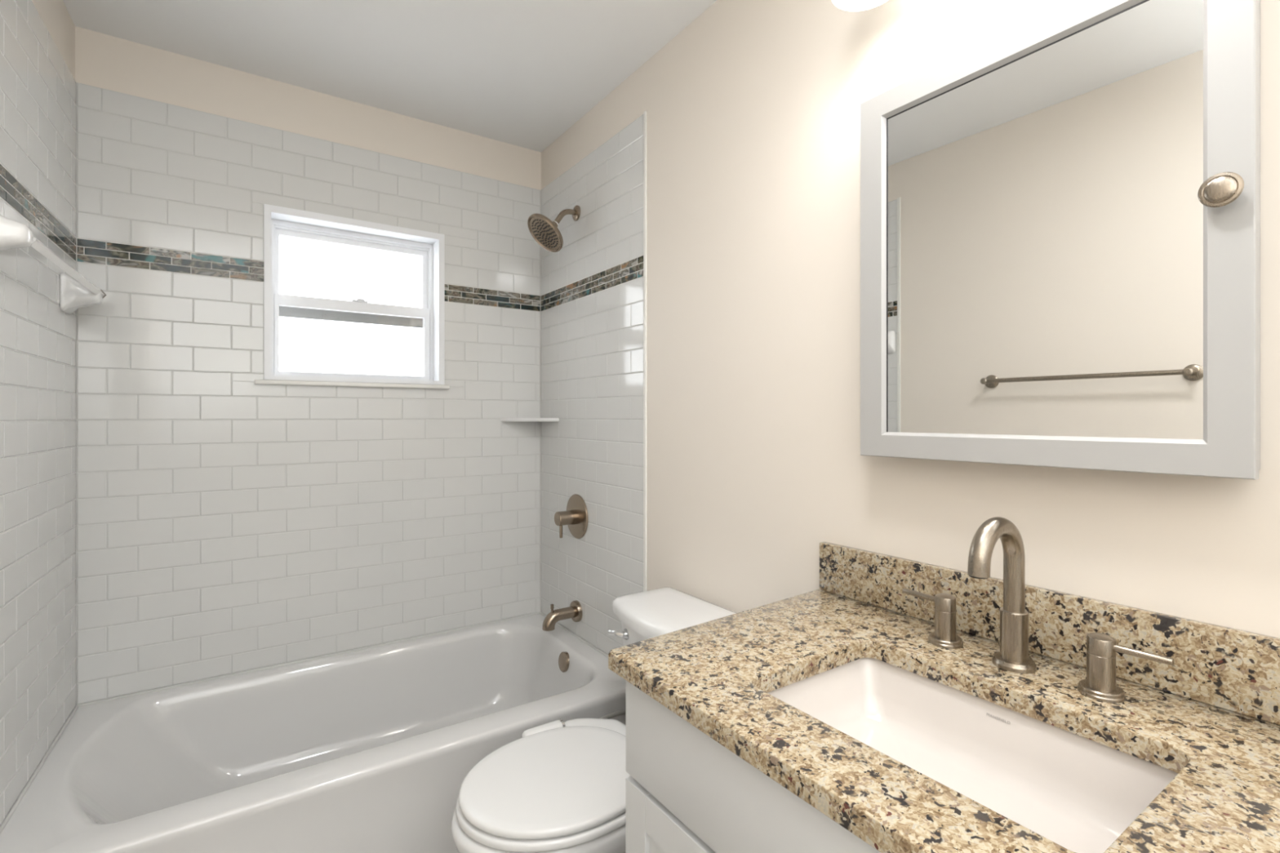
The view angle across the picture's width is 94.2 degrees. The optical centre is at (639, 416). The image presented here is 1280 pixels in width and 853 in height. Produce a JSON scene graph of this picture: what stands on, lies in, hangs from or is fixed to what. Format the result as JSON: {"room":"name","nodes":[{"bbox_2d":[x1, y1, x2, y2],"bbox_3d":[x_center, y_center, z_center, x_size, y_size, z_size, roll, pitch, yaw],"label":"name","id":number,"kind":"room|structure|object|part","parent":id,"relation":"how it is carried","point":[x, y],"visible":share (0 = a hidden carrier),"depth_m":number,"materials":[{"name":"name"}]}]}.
{"room":"bathroom","nodes":[
{"label":"bathroom","id":0,"kind":"room"},
{"bbox_2d":[0,0,75,825],"bbox_3d":[-0.798,0.041,0.273,0.130,2.438,3.544,0,0,-33],"label":"wall","id":1,"kind":"structure","parent":0,"point":[37,83],"depth_m":1.48,"materials":[{"name":"white tile"}]},
{"bbox_2d":[0,214,106,314],"bbox_3d":[-1.418,-0.347,1.435,0.083,0.109,0.730,0,0,-33],"label":"towel bar","id":2,"kind":"object","parent":1,"relation":"attached to","point":[75,295],"visible":1,"depth_m":1.45,"materials":[{"name":"white ceramic"}]},
{"bbox_3d":[-1.248,-0.348,1.165,0.081,0.107,0.090,0,0,-34],"label":"bar post","id":3,"kind":"part","parent":2,"relation":"part of","materials":[{"name":"white ceramic"}]},
{"bbox_3d":[-1.594,-0.346,1.704,0.081,0.106,0.090,0,0,-34],"label":"bar post","id":4,"kind":"part","parent":2,"relation":"part of","materials":[{"name":"white ceramic"}]},
{"bbox_2d":[75,26,541,705],"bbox_3d":[-1.171,0.041,2.239,1.682,2.438,0.140,0,0,-34],"label":"wall","id":5,"kind":"structure","parent":0,"point":[227,522],"depth_m":2.06,"materials":[{"name":"white tile"}]},
{"bbox_2d":[254,204,448,389],"bbox_3d":[-1.091,-0.423,2.289,0.661,0.624,0.178,0,0,-34],"label":"window","id":6,"kind":"structure","parent":5,"relation":"in","point":[278,221],"depth_m":2.29,"materials":[{"name":"white plastic"}]},
{"bbox_3d":[-1.131,-0.291,2.357,0.573,0.298,0.022,0,0,-34],"label":"screen frame","id":7,"kind":"part","parent":6,"relation":"part of","materials":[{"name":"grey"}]},
{"bbox_3d":[-1.050,-0.119,2.229,0.661,0.015,0.032,0,0,-34],"label":"sill","id":8,"kind":"part","parent":6,"relation":"part of","materials":[{"name":"white"}]},
{"bbox_3d":[-1.111,-0.546,2.327,0.539,0.277,0.022,0,0,-34],"label":"sash","id":9,"kind":"part","parent":6,"relation":"part of","materials":[{"name":"white glass"}]},
{"bbox_3d":[-1.098,-0.298,2.309,0.547,0.292,0.022,0,0,-34],"label":"sash","id":10,"kind":"part","parent":6,"relation":"part of","materials":[{"name":"white glass"}]},
{"bbox_3d":[-1.084,-0.161,2.302,0.466,0.004,0.006,0,0,-34],"label":"lift rail","id":11,"kind":"part","parent":6,"relation":"part of","materials":[{"name":"white plastic"}]},
{"bbox_2d":[500,417,559,422],"bbox_3d":[-0.468,0.014,2.518,0.186,0.015,0.186,0,0,-34],"label":"corner shelf","id":12,"kind":"object","parent":5,"relation":"attached to","point":[526,420],"visible":1,"depth_m":2.50,"materials":[{"name":"white ceramic"}]},
{"bbox_2d":[62,0,716,152],"bbox_3d":[-0.164,-1.228,0.729,1.948,0.100,3.790,0,0,-34],"label":"ceiling","id":13,"kind":"structure","parent":0,"point":[517,73],"depth_m":1.89,"materials":[{"name":"white paint"}]},
{"bbox_2d":[540,0,1279,654],"bbox_3d":[0.603,0.041,1.223,0.124,2.438,3.544,0,0,-34],"label":"wall","id":14,"kind":"structure","parent":0,"point":[754,460],"depth_m":1.52,"materials":[{"name":"beige paint"}]},
{"bbox_2d":[527,204,580,252],"bbox_3d":[-0.332,-0.740,2.309,0.202,0.196,0.166,0,0,-34],"label":"shower","id":15,"kind":"object","parent":14,"relation":"attached to","point":[545,232],"visible":1,"depth_m":2.30,"materials":[{"name":"silver metal"}]},
{"bbox_3d":[-0.294,-0.780,2.337,0.105,0.078,0.021,0,0,-34],"label":"shower arm","id":16,"kind":"part","parent":15,"relation":"part of","materials":[{"name":"silver metal"}]},
{"bbox_2d":[542,600,582,631],"bbox_3d":[-0.310,0.772,2.322,0.150,0.092,0.082,0,0,-34],"label":"tub spout","id":17,"kind":"object","parent":14,"relation":"attached to","point":[574,611],"visible":1,"depth_m":2.31,"materials":[{"name":"silver metal"}]},
{"bbox_3d":[-0.340,0.745,2.301,0.013,0.038,0.013,0,0,-34],"label":"diverter knob","id":18,"kind":"part","parent":17,"relation":"part of","materials":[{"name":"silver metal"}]},
{"bbox_3d":[-0.311,0.784,2.321,0.147,0.068,0.048,0,0,-34],"label":"spout","id":19,"kind":"part","parent":17,"relation":"part of","materials":[{"name":"silver metal"}]},
{"bbox_2d":[554,493,588,538],"bbox_3d":[-0.285,0.396,2.338,0.090,0.176,0.176,0,0,-34],"label":"shower valve","id":20,"kind":"object","parent":14,"relation":"attached to","point":[575,517],"visible":1,"depth_m":2.32,"materials":[{"name":"silver metal"}]},
{"bbox_3d":[-0.308,0.447,2.323,0.012,0.054,0.012,0,0,-34],"label":"lever","id":21,"kind":"part","parent":20,"relation":"part of","materials":[{"name":"silver metal"}]},
{"bbox_3d":[-0.252,0.396,2.361,0.010,0.176,0.176,0,0,-34],"label":"wall plate","id":22,"kind":"part","parent":20,"relation":"part of","materials":[{"name":"silver metal"}]},
{"bbox_2d":[643,111,646,591],"bbox_3d":[0.017,0.124,1.975,0.007,2.272,0.013,0,0,-34],"label":"trim","id":23,"kind":"structure","parent":14,"relation":"attached to","point":[645,112],"depth_m":1.97,"materials":[{"name":"white"}]},
{"bbox_2d":[831,0,888,11],"bbox_3d":[0.580,-0.882,0.981,0.192,0.125,0.570,0,0,-34],"label":"vanity light","id":24,"kind":"object","parent":14,"relation":"attached to","point":[846,5],"visible":1,"depth_m":1.20,"materials":[{"name":"white glass"}]},
{"bbox_2d":[819,542,1279,724],"bbox_3d":[0.681,0.343,0.986,0.020,0.108,0.934,0,0,-34],"label":"backsplash","id":25,"kind":"structure","parent":14,"relation":"attached to","point":[1229,668],"depth_m":0.94,"materials":[{"name":"stone"}]},
{"bbox_2d":[860,0,1260,479],"bbox_3d":[0.628,-0.279,0.991,0.102,0.716,0.568,0,0,-34],"label":"medicine cabinet","id":26,"kind":"object","parent":14,"relation":"attached to","point":[1060,213],"visible":1,"depth_m":0.91,"materials":[{"name":"grey paint"}]},
{"bbox_3d":[0.741,-0.287,0.758,0.028,0.043,0.043,0,0,-34],"label":"door knob","id":27,"kind":"part","parent":26,"relation":"part of","materials":[{"name":"silver metal"}]},
{"bbox_3d":[-0.164,1.310,0.729,1.948,0.100,3.790,0,0,-34],"label":"floor","id":28,"kind":"structure","parent":0,"visible":0},
{"bbox_2d":[0,612,626,852],"bbox_3d":[-0.844,1.064,1.869,1.545,0.392,0.844,0,0,-34],"label":"bathtub","id":29,"kind":"object","parent":28,"relation":"on","point":[371,748],"visible":0.87,"depth_m":1.77,"materials":[{"name":"white ceramic"}]},
{"bbox_3d":[-0.280,0.924,2.243,0.037,0.075,0.072,0,0,-34],"label":"overflow plate","id":30,"kind":"part","parent":29,"relation":"part of","materials":[{"name":"silver metal"}]},
{"bbox_2d":[450,586,736,852],"bbox_3d":[-0.086,0.891,1.460,0.740,0.737,0.466,0,0,-34],"label":"toilet","id":31,"kind":"object","parent":28,"relation":"on","point":[559,787],"visible":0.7,"depth_m":1.34,"materials":[{"name":"white ceramic"}]},
{"bbox_3d":[-0.123,1.066,1.435,0.650,0.388,0.386,0,0,-34],"label":"bowl","id":32,"kind":"part","parent":31,"relation":"part of","materials":[{"name":"white ceramic"}]},
{"bbox_3d":[-0.195,0.860,1.386,0.453,0.018,0.392,0,0,-34],"label":"seat","id":33,"kind":"part","parent":31,"relation":"part of","materials":[{"name":"white plastic"}]},
{"bbox_3d":[-0.262,0.847,1.586,0.108,0.040,0.038,0,0,-34],"label":"control knob","id":34,"kind":"part","parent":31,"relation":"part of","materials":[{"name":"white plastic"}]},
{"bbox_3d":[-0.192,0.836,1.388,0.447,0.022,0.384,0,0,-34],"label":"lid","id":35,"kind":"part","parent":31,"relation":"part of","materials":[{"name":"white plastic"}]},
{"bbox_3d":[-0.116,0.852,1.601,0.200,0.037,0.109,0,0,5],"label":"control arm","id":36,"kind":"part","parent":31,"relation":"part of","materials":[{"name":"white plastic"}]},
{"bbox_3d":[-0.057,0.612,1.678,0.070,0.030,0.033,0,0,11],"label":"flush lever","id":37,"kind":"part","parent":31,"relation":"part of","materials":[{"name":"silver metal"}]},
{"bbox_3d":[0.121,0.723,1.601,0.222,0.305,0.438,0,0,-34],"label":"tank","id":38,"kind":"part","parent":31,"relation":"part of","materials":[{"name":"white ceramic"}]},
{"bbox_3d":[0.116,0.546,1.598,0.252,0.047,0.466,0,0,-34],"label":"tank lid","id":39,"kind":"part","parent":31,"relation":"part of","materials":[{"name":"white ceramic"}]},
{"bbox_2d":[626,680,880,852],"bbox_3d":[0.462,0.844,0.807,0.581,0.833,0.875,0,0,-34],"label":"vanity cabinet","id":40,"kind":"object","parent":28,"relation":"on","point":[686,792],"visible":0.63,"depth_m":0.84,"materials":[{"name":"white paint"}]},
{"bbox_3d":[0.108,0.885,0.833,0.008,0.438,0.323,0,0,-34],"label":"door panel","id":41,"kind":"part","parent":40,"relation":"part of","materials":[{"name":"white paint"}]},
{"bbox_3d":[0.106,0.885,0.831,0.019,0.550,0.435,0,0,-34],"label":"door","id":42,"kind":"part","parent":40,"relation":"part of","materials":[{"name":"white paint"}]},
{"bbox_2d":[608,589,1279,852],"bbox_3d":[0.437,0.412,0.823,0.606,0.030,0.940,0,0,-34],"label":"countertop","id":43,"kind":"structure","parent":40,"relation":"on","point":[717,675],"depth_m":0.76,"materials":[{"name":"stone"}]},
{"bbox_2d":[902,587,963,648],"bbox_3d":[0.521,0.354,1.065,0.055,0.085,0.107,0,0,-34],"label":"tap","id":44,"kind":"object","parent":43,"relation":"on","point":[944,636],"visible":1,"depth_m":1.03,"materials":[{"name":"silver metal"}]},
{"bbox_3d":[0.510,0.325,1.082,0.010,0.011,0.067,0,0,-34],"label":"lever","id":45,"kind":"part","parent":44,"relation":"part of","materials":[{"name":"silver metal"}]},
{"bbox_3d":[0.536,0.362,1.044,0.034,0.049,0.034,0,0,-34],"label":"handle","id":46,"kind":"part","parent":44,"relation":"part of","materials":[{"name":"silver metal"}]},
{"bbox_2d":[767,657,1177,852],"bbox_3d":[0.401,0.489,0.798,0.360,0.122,0.510,0,0,-34],"label":"sink","id":47,"kind":"object","parent":43,"relation":"in","point":[1079,793],"visible":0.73,"depth_m":0.87,"materials":[{"name":"white ceramic"}]},
{"bbox_2d":[967,516,1036,673],"bbox_3d":[0.556,0.276,0.921,0.156,0.242,0.060,0,0,-34],"label":"sink faucet","id":48,"kind":"object","parent":43,"relation":"on","point":[1013,655],"visible":1,"depth_m":0.93,"materials":[{"name":"silver metal"}]},
{"bbox_2d":[1077,632,1173,702],"bbox_3d":[0.674,0.354,0.830,0.055,0.085,0.107,0,0,-34],"label":"tap","id":49,"kind":"object","parent":43,"relation":"on","point":[1100,684],"visible":1,"depth_m":0.84,"materials":[{"name":"silver metal"}]},
{"bbox_3d":[0.659,0.362,0.851,0.034,0.049,0.034,0,0,-34],"label":"handle","id":50,"kind":"part","parent":49,"relation":"part of","materials":[{"name":"silver metal"}]},
{"bbox_3d":[0.685,0.325,0.814,0.010,0.011,0.067,0,0,-34],"label":"lever","id":51,"kind":"part","parent":49,"relation":"part of","materials":[{"name":"silver metal"}]}
]}

